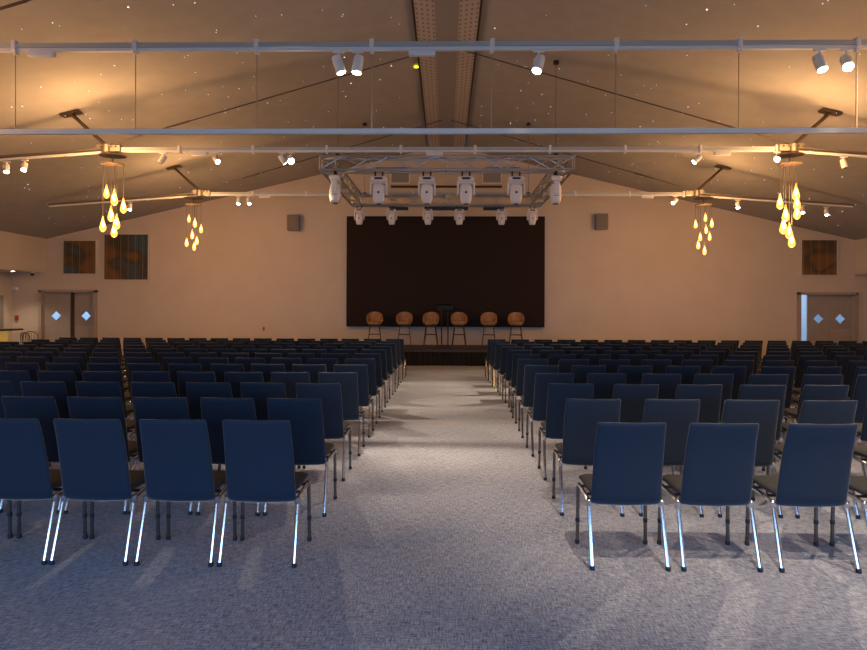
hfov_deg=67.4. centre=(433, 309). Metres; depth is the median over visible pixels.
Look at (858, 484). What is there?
chair
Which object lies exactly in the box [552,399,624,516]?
chair
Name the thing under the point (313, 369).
chair
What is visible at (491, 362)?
chair
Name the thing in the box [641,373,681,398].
chair
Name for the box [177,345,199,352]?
chair
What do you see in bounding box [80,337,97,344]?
chair
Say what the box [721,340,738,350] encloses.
chair
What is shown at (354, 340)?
chair
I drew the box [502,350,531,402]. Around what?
chair
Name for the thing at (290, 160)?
track spotlight
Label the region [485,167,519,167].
cable loom
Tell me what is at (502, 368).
chair
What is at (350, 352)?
chair
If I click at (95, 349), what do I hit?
chair
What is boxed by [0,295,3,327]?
hatch
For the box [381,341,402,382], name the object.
chair
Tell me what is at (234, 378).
chair
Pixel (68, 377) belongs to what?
chair
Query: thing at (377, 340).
chair
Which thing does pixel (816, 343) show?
chair
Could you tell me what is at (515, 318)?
bar stool
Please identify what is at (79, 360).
chair
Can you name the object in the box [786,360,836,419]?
chair
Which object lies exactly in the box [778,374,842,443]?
chair
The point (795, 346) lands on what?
chair
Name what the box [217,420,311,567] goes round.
chair
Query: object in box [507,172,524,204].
light
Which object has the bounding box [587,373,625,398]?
chair
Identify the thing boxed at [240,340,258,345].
chair
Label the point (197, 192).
frame
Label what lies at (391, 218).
light
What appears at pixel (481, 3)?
trim
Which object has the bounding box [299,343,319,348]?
chair
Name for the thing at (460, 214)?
light
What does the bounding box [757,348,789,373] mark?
chair
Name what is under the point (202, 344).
chair
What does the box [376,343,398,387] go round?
chair
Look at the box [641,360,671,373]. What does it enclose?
chair
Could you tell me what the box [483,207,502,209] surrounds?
batten
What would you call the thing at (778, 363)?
chair
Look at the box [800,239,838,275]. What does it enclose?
wall panel
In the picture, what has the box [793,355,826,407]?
chair
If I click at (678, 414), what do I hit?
chair
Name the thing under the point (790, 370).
chair
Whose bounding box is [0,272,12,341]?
wall
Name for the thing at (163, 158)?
track spotlight
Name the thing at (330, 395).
chair
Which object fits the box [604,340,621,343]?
chair
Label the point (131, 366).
chair
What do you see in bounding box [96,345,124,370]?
chair
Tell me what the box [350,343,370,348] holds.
chair
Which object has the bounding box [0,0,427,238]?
ceiling
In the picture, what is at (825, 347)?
chair
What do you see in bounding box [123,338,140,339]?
chair
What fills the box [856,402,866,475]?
chair
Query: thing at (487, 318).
bar stool
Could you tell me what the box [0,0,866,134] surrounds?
rail
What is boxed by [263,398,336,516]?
chair
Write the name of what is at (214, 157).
track spotlight
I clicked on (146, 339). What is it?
chair
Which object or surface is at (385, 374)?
chair
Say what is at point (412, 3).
trim
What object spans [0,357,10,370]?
chair
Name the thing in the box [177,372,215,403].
chair
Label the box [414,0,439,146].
trim
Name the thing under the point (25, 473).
chair
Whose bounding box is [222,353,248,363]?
chair
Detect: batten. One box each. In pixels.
[390,207,407,209]
[424,207,467,209]
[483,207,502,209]
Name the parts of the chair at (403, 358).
backrest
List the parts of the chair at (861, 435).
seat, leg, backrest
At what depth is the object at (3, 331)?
19.36 m
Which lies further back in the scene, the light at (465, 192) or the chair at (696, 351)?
the light at (465, 192)
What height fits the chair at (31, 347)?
0.869 m
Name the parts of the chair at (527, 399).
leg, leg, backrest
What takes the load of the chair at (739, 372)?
on the floor
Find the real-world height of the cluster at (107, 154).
1.564 m
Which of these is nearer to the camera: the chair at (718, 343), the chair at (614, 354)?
the chair at (614, 354)
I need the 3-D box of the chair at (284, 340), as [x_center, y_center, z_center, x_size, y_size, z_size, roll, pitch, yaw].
[-3.314,1.067,14.779,0.474,0.869,0.538,0,0,0]
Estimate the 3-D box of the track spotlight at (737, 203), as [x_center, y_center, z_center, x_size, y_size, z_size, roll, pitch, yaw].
[7.704,-2.674,16.453,0.130,0.231,0.154,0,0,1]
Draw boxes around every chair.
[0,342,18,347]
[0,344,10,351]
[0,352,21,362]
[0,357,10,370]
[0,370,30,395]
[0,381,14,418]
[0,396,61,513]
[0,418,87,564]
[5,348,29,356]
[5,363,39,381]
[7,500,12,537]
[16,344,37,351]
[17,356,47,370]
[20,332,30,343]
[20,381,69,466]
[22,331,37,341]
[23,342,43,347]
[26,352,53,362]
[31,339,49,344]
[34,348,59,356]
[37,371,76,396]
[41,345,64,354]
[46,363,82,381]
[48,342,69,347]
[49,419,160,565]
[53,357,84,381]
[55,339,73,345]
[59,337,76,341]
[59,352,87,370]
[63,397,137,514]
[64,348,89,362]
[70,345,92,356]
[74,342,94,351]
[75,381,134,440]
[77,339,96,347]
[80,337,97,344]
[82,371,133,419]
[87,363,130,404]
[89,357,128,392]
[92,352,127,383]
[94,348,125,376]
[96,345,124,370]
[98,342,124,365]
[100,340,123,361]
[102,338,123,357]
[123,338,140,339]
[123,340,141,341]
[123,342,143,344]
[123,345,145,347]
[123,348,146,376]
[125,352,151,382]
[125,357,155,392]
[127,363,160,432]
[128,397,192,514]
[129,382,176,465]
[131,371,170,440]
[134,419,236,566]
[145,338,162,351]
[147,340,165,351]
[148,342,168,351]
[150,345,172,356]
[153,348,176,362]
[157,352,184,370]
[162,357,191,371]
[167,338,184,344]
[168,364,201,396]
[170,340,188,346]
[173,342,193,352]
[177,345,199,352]
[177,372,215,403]
[183,348,207,356]
[186,382,232,419]
[189,338,206,342]
[190,353,216,363]
[193,340,211,344]
[196,397,259,515]
[198,358,228,371]
[199,342,218,348]
[205,345,226,352]
[210,338,227,342]
[210,364,243,382]
[212,349,236,357]
[216,340,235,344]
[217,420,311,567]
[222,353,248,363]
[224,343,243,348]
[224,372,263,397]
[232,345,253,352]
[233,338,249,342]
[235,358,264,371]
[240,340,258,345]
[240,382,300,468]
[243,349,266,357]
[249,343,269,348]
[251,364,284,382]
[254,338,271,342]
[255,353,281,363]
[260,346,281,352]
[263,340,282,345]
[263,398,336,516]
[271,349,295,357]
[271,372,309,397]
[272,358,301,371]
[274,343,294,348]
[276,338,293,342]
[287,340,305,345]
[287,346,308,352]
[288,353,314,363]
[292,364,326,382]
[294,383,351,480]
[298,338,314,342]
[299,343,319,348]
[302,349,326,357]
[308,358,337,371]
[310,341,328,345]
[314,346,336,352]
[319,372,364,455]
[320,338,337,342]
[321,353,347,363]
[324,343,344,348]
[332,349,355,357]
[334,341,352,345]
[334,364,373,437]
[342,339,358,342]
[342,346,363,352]
[345,358,380,423]
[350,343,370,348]
[354,353,385,411]
[357,341,375,345]
[362,349,390,402]
[364,339,381,342]
[369,346,395,394]
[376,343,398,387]
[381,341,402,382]
[386,339,405,377]
[485,339,505,377]
[488,341,510,382]
[492,344,515,388]
[497,347,523,394]
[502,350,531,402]
[508,354,539,411]
[511,339,528,343]
[512,359,547,423]
[516,341,535,346]
[518,365,558,437]
[523,344,543,349]
[526,373,573,456]
[530,347,552,353]
[534,339,551,343]
[538,383,593,480]
[539,350,563,358]
[541,342,560,346]
[548,354,574,364]
[550,344,569,349]
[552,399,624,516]
[557,340,574,343]
[558,359,588,372]
[560,347,582,353]
[566,342,585,346]
[571,350,595,358]
[572,365,605,383]
[575,422,670,571]
[577,344,597,349]
[581,340,598,343]
[584,354,610,364]
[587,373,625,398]
[590,347,611,353]
[591,342,609,346]
[599,359,629,372]
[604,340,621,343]
[604,344,624,350]
[604,350,627,358]
[612,384,658,422]
[616,342,635,346]
[618,365,651,383]
[619,347,641,354]
[620,354,646,365]
[628,340,645,344]
[631,344,651,350]
[636,351,660,359]
[639,399,703,517]
[641,342,660,346]
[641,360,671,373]
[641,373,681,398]
[648,347,670,354]
[651,340,668,344]
[656,355,682,365]
[657,423,762,572]
[658,345,678,350]
[665,366,699,383]
[667,342,685,347]
[668,351,692,359]
[671,384,722,473]
[674,340,691,344]
[677,347,700,354]
[682,360,712,373]
[686,345,706,351]
[691,342,710,350]
[691,355,718,366]
[693,374,733,421]
[698,340,715,347]
[700,351,724,365]
[707,348,729,359]
[711,366,746,399]
[712,345,733,354]
[717,342,736,351]
[717,400,782,517]
[720,360,753,422]
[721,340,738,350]
[727,355,754,370]
[733,351,757,373]
[737,348,759,373]
[738,385,785,470]
[740,345,760,368]
[742,342,761,367]
[745,340,762,356]
[745,423,861,573]
[748,374,788,437]
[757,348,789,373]
[759,345,787,368]
[760,343,786,364]
[760,366,795,422]
[761,340,785,360]
[761,355,790,367]
[763,360,793,416]
[765,400,860,518]
[766,351,790,355]
[773,385,848,469]
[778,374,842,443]
[784,366,841,422]
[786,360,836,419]
[790,341,809,350]
[790,343,811,359]
[792,345,815,359]
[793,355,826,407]
[794,348,818,366]
[794,351,822,403]
[815,341,833,347]
[817,343,837,350]
[822,345,843,354]
[825,348,848,359]
[829,351,855,359]
[829,476,866,546]
[835,356,862,384]
[838,341,856,344]
[843,343,862,347]
[844,361,866,396]
[847,367,866,399]
[849,345,866,351]
[852,445,866,469]
[853,375,866,456]
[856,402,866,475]
[863,352,866,360]
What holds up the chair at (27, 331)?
on the floor
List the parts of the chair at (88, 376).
seat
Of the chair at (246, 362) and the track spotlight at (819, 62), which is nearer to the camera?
the track spotlight at (819, 62)
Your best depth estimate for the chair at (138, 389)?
5.76 m
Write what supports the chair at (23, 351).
on the floor
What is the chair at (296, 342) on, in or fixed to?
on the floor
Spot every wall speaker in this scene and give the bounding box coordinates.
[287,215,299,230]
[595,214,607,229]
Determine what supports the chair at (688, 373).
on the floor
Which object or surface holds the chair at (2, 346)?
on the floor
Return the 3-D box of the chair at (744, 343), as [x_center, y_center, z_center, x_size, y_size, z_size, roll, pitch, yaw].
[6.578,1.104,13.630,0.474,0.869,0.538,0,0,2]
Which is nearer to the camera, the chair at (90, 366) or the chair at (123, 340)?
the chair at (90, 366)
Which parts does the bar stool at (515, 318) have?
seat, backrest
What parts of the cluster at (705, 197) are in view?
cord plate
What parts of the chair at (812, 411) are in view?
leg, seat, leg, backrest, leg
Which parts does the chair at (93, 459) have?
leg, leg, backrest, leg, seat, rail, leg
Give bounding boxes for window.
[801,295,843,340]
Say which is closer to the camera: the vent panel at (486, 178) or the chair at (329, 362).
the chair at (329, 362)
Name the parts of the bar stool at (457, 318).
backrest, seat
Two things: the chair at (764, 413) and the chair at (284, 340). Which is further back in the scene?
the chair at (284, 340)
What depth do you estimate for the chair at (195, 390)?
5.75 m
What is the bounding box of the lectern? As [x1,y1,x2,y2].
[437,304,452,345]
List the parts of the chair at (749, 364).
backrest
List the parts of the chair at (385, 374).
backrest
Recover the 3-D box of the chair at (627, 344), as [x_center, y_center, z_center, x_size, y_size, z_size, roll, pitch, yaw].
[3.990,1.094,13.690,0.474,0.869,0.538,0,0,2]
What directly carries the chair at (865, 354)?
on the floor
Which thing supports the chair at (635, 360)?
on the floor
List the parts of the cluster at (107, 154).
cord plate, cord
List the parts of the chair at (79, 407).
leg, backrest, leg, seat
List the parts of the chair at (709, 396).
backrest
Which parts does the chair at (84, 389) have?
seat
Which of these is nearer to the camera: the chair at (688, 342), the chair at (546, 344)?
the chair at (546, 344)
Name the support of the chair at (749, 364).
on the floor
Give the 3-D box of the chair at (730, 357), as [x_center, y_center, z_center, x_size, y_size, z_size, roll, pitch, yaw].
[4.531,1.096,9.799,0.474,0.869,0.538,0,0,1]
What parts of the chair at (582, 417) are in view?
leg, rail, seat, leg, backrest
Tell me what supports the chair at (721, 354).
on the floor
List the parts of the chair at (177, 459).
leg, leg, backrest, leg, seat, rail, leg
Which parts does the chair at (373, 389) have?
backrest, leg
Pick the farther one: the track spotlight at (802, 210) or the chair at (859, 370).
the track spotlight at (802, 210)
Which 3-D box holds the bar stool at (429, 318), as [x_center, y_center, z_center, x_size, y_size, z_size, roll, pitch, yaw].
[-0.079,0.562,19.358,0.492,1.017,0.439,0,0,4]
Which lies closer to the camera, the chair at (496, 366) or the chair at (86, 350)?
the chair at (86, 350)
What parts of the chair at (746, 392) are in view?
backrest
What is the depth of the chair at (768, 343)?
13.37 m
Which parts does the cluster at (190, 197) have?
cord plate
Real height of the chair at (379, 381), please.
0.869 m
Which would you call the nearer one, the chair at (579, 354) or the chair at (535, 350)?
the chair at (579, 354)
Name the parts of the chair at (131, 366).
backrest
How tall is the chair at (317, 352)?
0.869 m
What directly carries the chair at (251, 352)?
on the floor
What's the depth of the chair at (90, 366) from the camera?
7.73 m
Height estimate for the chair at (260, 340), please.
0.869 m
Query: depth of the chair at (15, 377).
6.77 m
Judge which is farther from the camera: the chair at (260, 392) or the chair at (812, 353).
the chair at (812, 353)
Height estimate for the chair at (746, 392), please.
0.869 m
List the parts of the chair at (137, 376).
backrest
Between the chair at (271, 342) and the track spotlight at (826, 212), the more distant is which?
the track spotlight at (826, 212)
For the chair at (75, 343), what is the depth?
12.64 m
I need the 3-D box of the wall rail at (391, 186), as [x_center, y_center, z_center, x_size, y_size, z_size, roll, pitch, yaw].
[0.393,-3.785,19.956,3.400,0.060,0.080,0,0,1]
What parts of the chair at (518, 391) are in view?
leg, leg, backrest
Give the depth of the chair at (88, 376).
6.74 m
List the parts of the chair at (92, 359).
backrest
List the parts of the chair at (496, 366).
backrest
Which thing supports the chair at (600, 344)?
on the floor
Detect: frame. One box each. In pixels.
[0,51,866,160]
[48,120,853,207]
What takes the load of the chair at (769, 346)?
on the floor
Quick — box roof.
[413,0,480,126]
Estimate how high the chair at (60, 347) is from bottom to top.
0.869 m
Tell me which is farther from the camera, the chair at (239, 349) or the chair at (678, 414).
the chair at (239, 349)
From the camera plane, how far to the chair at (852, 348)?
12.39 m
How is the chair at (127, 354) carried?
on the floor
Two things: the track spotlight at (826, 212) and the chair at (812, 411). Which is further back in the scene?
the track spotlight at (826, 212)
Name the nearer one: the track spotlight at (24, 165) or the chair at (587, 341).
the track spotlight at (24, 165)
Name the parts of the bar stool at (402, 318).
seat, backrest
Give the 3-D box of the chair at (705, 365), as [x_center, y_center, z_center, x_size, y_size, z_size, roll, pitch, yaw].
[3.508,1.093,8.868,0.474,0.869,0.538,0,0,2]
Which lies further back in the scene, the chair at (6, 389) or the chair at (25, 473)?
the chair at (6, 389)
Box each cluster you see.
[98,151,126,236]
[184,195,202,249]
[694,195,713,254]
[777,151,804,247]
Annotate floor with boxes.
[0,365,866,649]
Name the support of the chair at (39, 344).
on the floor
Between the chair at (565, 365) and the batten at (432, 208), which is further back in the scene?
the batten at (432, 208)
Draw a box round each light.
[329,171,341,203]
[354,206,364,224]
[370,172,387,204]
[386,206,396,224]
[418,172,435,204]
[423,206,432,224]
[454,206,464,224]
[457,172,474,204]
[496,206,506,224]
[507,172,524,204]
[527,206,537,224]
[549,171,561,204]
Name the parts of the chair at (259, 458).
leg, leg, backrest, leg, seat, rail, leg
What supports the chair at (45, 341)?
on the floor
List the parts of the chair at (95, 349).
backrest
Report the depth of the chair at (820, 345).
13.36 m
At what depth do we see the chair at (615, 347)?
12.47 m
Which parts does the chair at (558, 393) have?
leg, seat, leg, backrest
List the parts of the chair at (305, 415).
leg, backrest, leg, seat, rail, leg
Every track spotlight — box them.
[3,161,10,173]
[21,160,28,171]
[127,202,132,210]
[158,152,166,164]
[212,152,219,163]
[236,196,240,204]
[246,196,250,204]
[278,152,286,164]
[287,152,294,164]
[332,50,345,74]
[352,50,363,74]
[532,50,544,73]
[671,196,677,204]
[692,152,701,163]
[735,200,740,208]
[773,152,780,161]
[800,205,804,213]
[812,48,827,72]
[824,207,828,215]
[839,48,853,71]
[840,156,847,168]
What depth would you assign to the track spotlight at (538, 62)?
7.24 m
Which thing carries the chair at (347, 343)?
on the floor
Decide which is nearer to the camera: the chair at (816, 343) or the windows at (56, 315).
the chair at (816, 343)
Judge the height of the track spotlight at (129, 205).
0.231 m
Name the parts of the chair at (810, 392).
seat, backrest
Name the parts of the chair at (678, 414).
backrest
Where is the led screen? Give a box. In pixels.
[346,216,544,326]
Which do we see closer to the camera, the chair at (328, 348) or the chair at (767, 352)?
the chair at (767, 352)
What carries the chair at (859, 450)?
on the floor
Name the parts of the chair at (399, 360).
backrest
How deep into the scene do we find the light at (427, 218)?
16.30 m
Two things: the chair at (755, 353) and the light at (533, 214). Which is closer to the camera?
the chair at (755, 353)
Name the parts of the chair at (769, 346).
backrest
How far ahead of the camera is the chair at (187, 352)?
10.65 m
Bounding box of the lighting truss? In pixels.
[319,60,574,206]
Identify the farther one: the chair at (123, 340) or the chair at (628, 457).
the chair at (123, 340)
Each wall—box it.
[0,231,46,272]
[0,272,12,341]
[12,152,866,357]
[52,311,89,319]
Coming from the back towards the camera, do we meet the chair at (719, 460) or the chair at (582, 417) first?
the chair at (582, 417)
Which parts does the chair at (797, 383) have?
backrest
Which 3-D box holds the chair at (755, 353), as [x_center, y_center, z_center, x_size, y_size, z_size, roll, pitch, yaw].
[5.057,1.098,10.756,0.474,0.869,0.538,0,0,1]
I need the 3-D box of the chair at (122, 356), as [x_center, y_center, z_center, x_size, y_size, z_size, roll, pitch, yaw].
[-7.240,1.053,14.832,0.474,0.869,0.538,0,0,0]
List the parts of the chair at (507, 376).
leg, backrest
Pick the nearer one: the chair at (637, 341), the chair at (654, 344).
the chair at (654, 344)
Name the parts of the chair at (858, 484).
leg, rail, seat, leg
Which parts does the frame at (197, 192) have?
ceiling plate, ceiling plate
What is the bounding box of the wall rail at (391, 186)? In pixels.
[391,186,501,187]
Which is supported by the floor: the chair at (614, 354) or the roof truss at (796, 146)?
the chair at (614, 354)
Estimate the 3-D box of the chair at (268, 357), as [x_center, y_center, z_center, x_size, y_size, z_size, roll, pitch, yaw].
[-2.441,1.071,9.881,0.474,0.869,0.538,0,0,2]
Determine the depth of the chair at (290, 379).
6.72 m
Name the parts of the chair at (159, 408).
leg, backrest, leg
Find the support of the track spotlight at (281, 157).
hanging from the roof truss at (796, 146)
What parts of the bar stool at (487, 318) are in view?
seat, backrest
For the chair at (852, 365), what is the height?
0.869 m
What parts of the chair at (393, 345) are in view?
backrest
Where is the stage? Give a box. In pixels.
[403,345,487,365]
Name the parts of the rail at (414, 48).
drop rod, drop rod, drop rod, drop rod, drop rod, drop rod, drop rod, drop rod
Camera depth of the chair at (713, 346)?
12.44 m
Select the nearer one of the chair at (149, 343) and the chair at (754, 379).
the chair at (754, 379)
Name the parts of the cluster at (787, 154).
cord, cord, cord plate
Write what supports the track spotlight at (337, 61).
hanging from the rail at (414, 48)
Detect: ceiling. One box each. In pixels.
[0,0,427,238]
[465,0,866,239]
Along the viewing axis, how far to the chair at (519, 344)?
13.47 m
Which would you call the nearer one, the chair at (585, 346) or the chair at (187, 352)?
the chair at (187, 352)
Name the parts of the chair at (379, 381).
backrest, leg, leg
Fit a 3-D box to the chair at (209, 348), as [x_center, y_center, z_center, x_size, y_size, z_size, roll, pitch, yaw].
[-3.878,1.065,11.863,0.474,0.869,0.538,0,0,2]
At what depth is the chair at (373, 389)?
8.67 m
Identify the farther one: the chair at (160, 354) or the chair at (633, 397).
the chair at (160, 354)
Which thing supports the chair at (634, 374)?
on the floor
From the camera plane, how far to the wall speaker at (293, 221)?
19.81 m
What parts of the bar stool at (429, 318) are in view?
seat, backrest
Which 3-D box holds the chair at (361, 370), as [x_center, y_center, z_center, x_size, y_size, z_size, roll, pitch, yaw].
[-0.980,1.076,7.929,0.474,0.869,0.538,0,0,0]
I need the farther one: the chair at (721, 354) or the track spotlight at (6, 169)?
the track spotlight at (6, 169)
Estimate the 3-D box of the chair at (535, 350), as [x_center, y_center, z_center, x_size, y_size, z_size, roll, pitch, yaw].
[1.927,1.087,11.795,0.474,0.869,0.538,0,0,1]
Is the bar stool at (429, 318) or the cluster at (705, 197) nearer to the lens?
the cluster at (705, 197)
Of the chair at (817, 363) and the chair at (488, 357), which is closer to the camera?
the chair at (817, 363)
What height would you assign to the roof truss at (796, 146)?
2.232 m
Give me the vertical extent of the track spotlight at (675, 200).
0.222 m
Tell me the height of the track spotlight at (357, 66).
0.262 m
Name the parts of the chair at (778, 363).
backrest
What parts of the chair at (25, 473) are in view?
leg, backrest, leg, seat, leg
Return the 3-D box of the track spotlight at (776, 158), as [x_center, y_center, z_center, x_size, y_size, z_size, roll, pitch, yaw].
[6.273,-2.790,11.879,0.127,0.204,0.191,0,0,34]
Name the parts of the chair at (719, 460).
leg, rail, seat, leg, backrest, leg, leg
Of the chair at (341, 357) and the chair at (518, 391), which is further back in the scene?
the chair at (341, 357)
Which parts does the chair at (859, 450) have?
rail, seat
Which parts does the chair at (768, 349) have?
backrest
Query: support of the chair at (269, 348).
on the floor
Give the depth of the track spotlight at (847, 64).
7.17 m
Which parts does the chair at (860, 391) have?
backrest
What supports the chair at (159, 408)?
on the floor
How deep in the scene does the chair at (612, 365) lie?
8.63 m
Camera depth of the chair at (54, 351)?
10.67 m
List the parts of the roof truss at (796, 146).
ceiling plate, ceiling plate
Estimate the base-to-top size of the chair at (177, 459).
0.869 m
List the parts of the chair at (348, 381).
backrest, leg, leg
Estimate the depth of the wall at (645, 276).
19.98 m
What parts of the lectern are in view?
post, post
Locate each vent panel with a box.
[390,174,409,183]
[482,174,501,183]
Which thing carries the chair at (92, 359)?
on the floor
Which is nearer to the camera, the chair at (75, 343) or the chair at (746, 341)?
the chair at (75, 343)
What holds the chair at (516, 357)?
on the floor
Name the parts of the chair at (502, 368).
leg, backrest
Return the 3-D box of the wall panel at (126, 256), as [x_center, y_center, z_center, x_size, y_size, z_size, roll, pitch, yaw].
[-9.523,-1.641,20.150,1.445,1.465,0.070,0,0,1]
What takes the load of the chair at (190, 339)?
on the floor
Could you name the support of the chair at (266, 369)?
on the floor
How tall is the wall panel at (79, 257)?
1.085 m
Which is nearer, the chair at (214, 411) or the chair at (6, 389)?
the chair at (214, 411)
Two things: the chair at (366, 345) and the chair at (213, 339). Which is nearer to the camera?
the chair at (366, 345)
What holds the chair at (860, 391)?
on the floor
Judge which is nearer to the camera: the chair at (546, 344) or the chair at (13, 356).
the chair at (13, 356)
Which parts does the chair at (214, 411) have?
leg, backrest, leg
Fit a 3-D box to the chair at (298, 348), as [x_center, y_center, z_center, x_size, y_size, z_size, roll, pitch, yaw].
[-2.408,1.071,11.824,0.474,0.869,0.538,0,0,2]
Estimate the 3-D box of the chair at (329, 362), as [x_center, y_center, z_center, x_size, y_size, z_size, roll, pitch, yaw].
[-1.471,1.074,8.890,0.474,0.869,0.538,0,0,1]
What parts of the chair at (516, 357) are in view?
leg, leg, backrest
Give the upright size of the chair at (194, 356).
0.869 m
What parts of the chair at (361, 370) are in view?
backrest, leg, leg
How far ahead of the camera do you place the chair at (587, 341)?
14.41 m
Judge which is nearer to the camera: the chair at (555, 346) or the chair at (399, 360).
the chair at (555, 346)
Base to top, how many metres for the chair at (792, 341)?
0.869 m
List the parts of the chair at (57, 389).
backrest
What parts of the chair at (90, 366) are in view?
seat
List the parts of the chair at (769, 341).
backrest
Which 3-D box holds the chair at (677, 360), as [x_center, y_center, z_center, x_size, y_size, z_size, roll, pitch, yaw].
[3.494,1.093,9.833,0.474,0.869,0.538,0,0,2]
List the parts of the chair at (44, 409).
leg, backrest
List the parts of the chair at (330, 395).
backrest, leg, seat, leg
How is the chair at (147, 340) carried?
on the floor
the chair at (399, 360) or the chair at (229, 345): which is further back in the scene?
the chair at (399, 360)
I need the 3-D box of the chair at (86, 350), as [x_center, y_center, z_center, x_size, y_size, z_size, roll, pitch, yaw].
[-5.865,1.058,10.919,0.474,0.869,0.538,0,0,0]
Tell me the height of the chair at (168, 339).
0.869 m
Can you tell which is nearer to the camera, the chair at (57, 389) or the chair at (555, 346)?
the chair at (57, 389)
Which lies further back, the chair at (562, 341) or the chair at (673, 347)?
the chair at (562, 341)
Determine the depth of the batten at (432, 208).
16.29 m
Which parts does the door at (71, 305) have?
kick plate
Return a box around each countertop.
[0,328,22,330]
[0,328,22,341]
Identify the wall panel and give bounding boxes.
[62,240,97,274]
[103,233,149,280]
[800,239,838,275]
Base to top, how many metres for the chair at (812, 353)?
0.869 m
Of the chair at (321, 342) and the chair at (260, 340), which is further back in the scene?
the chair at (260, 340)
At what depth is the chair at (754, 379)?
6.67 m
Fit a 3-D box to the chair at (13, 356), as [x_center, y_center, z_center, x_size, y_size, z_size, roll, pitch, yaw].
[-6.359,1.056,9.970,0.474,0.869,0.538,0,0,1]
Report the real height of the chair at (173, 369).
0.869 m
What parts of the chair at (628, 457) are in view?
leg, rail, seat, leg, backrest, leg, leg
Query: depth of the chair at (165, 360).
8.68 m
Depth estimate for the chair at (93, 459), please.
3.88 m
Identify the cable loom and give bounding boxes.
[376,167,410,167]
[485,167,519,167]
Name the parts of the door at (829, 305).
kick plate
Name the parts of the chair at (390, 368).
backrest, leg, leg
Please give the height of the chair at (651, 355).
0.869 m
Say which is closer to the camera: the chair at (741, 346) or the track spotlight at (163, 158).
the track spotlight at (163, 158)
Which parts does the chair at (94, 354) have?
backrest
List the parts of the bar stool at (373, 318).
seat, backrest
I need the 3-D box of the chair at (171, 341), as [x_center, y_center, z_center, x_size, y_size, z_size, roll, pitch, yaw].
[-5.308,1.060,13.833,0.474,0.869,0.538,0,0,0]
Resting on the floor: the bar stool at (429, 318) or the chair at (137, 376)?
the chair at (137, 376)
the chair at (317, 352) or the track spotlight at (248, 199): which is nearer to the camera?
the chair at (317, 352)
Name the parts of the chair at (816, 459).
leg, rail, seat, leg, leg, backrest, leg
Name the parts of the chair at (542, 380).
leg, leg, backrest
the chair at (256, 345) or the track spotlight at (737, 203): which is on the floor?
the chair at (256, 345)
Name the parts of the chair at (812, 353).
backrest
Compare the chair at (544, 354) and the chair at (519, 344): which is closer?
the chair at (544, 354)
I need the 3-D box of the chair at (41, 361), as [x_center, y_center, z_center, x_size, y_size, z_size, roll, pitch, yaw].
[-5.397,1.060,8.984,0.474,0.869,0.538,0,0,1]
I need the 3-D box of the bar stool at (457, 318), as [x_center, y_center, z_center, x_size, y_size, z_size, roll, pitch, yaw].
[0.760,0.565,19.342,0.492,1.017,0.439,0,0,-1]
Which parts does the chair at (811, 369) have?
seat, backrest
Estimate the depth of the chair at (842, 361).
9.54 m
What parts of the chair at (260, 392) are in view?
backrest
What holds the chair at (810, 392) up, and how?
on the floor
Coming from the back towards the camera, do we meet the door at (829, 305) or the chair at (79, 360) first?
the door at (829, 305)
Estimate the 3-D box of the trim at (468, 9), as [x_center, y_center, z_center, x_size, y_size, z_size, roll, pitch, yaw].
[0.548,-4.899,8.691,0.330,0.070,22.600,0,0,1]
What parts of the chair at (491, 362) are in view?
backrest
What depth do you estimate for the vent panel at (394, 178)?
19.97 m
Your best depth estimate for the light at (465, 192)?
12.21 m
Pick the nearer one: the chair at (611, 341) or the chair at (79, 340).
the chair at (79, 340)
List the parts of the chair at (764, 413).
backrest, leg, leg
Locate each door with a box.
[38,290,97,341]
[797,292,858,344]
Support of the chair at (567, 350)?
on the floor
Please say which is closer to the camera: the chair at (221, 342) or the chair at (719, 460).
the chair at (719, 460)
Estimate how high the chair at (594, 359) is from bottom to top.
0.869 m
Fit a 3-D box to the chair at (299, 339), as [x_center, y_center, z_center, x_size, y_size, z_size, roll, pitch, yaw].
[-2.833,1.069,14.754,0.474,0.869,0.538,0,0,1]
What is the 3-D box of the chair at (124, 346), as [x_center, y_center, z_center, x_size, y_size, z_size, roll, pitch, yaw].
[-5.363,1.060,11.895,0.474,0.869,0.538,0,0,1]
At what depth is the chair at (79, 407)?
4.79 m
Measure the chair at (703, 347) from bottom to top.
0.869 m
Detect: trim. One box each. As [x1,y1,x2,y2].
[411,0,428,146]
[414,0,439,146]
[434,0,459,146]
[453,0,479,146]
[464,0,482,146]
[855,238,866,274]
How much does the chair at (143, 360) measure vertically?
0.869 m
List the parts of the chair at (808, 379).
seat, backrest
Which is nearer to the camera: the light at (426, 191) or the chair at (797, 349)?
the chair at (797, 349)
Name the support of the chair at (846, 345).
on the floor
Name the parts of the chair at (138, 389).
backrest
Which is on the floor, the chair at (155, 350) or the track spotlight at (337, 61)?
the chair at (155, 350)
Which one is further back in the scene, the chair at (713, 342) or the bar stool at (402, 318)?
the bar stool at (402, 318)
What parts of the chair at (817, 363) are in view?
seat, backrest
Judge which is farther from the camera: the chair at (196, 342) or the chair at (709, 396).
the chair at (196, 342)
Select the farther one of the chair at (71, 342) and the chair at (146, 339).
the chair at (146, 339)
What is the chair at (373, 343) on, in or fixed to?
on the floor
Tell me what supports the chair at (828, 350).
on the floor
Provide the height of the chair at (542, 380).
0.869 m
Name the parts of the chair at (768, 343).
backrest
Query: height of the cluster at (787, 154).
1.746 m
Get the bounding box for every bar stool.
[366,312,382,338]
[396,312,412,343]
[423,312,438,345]
[451,312,466,345]
[481,312,496,345]
[508,312,523,340]
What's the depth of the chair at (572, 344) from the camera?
13.45 m
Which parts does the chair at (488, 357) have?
backrest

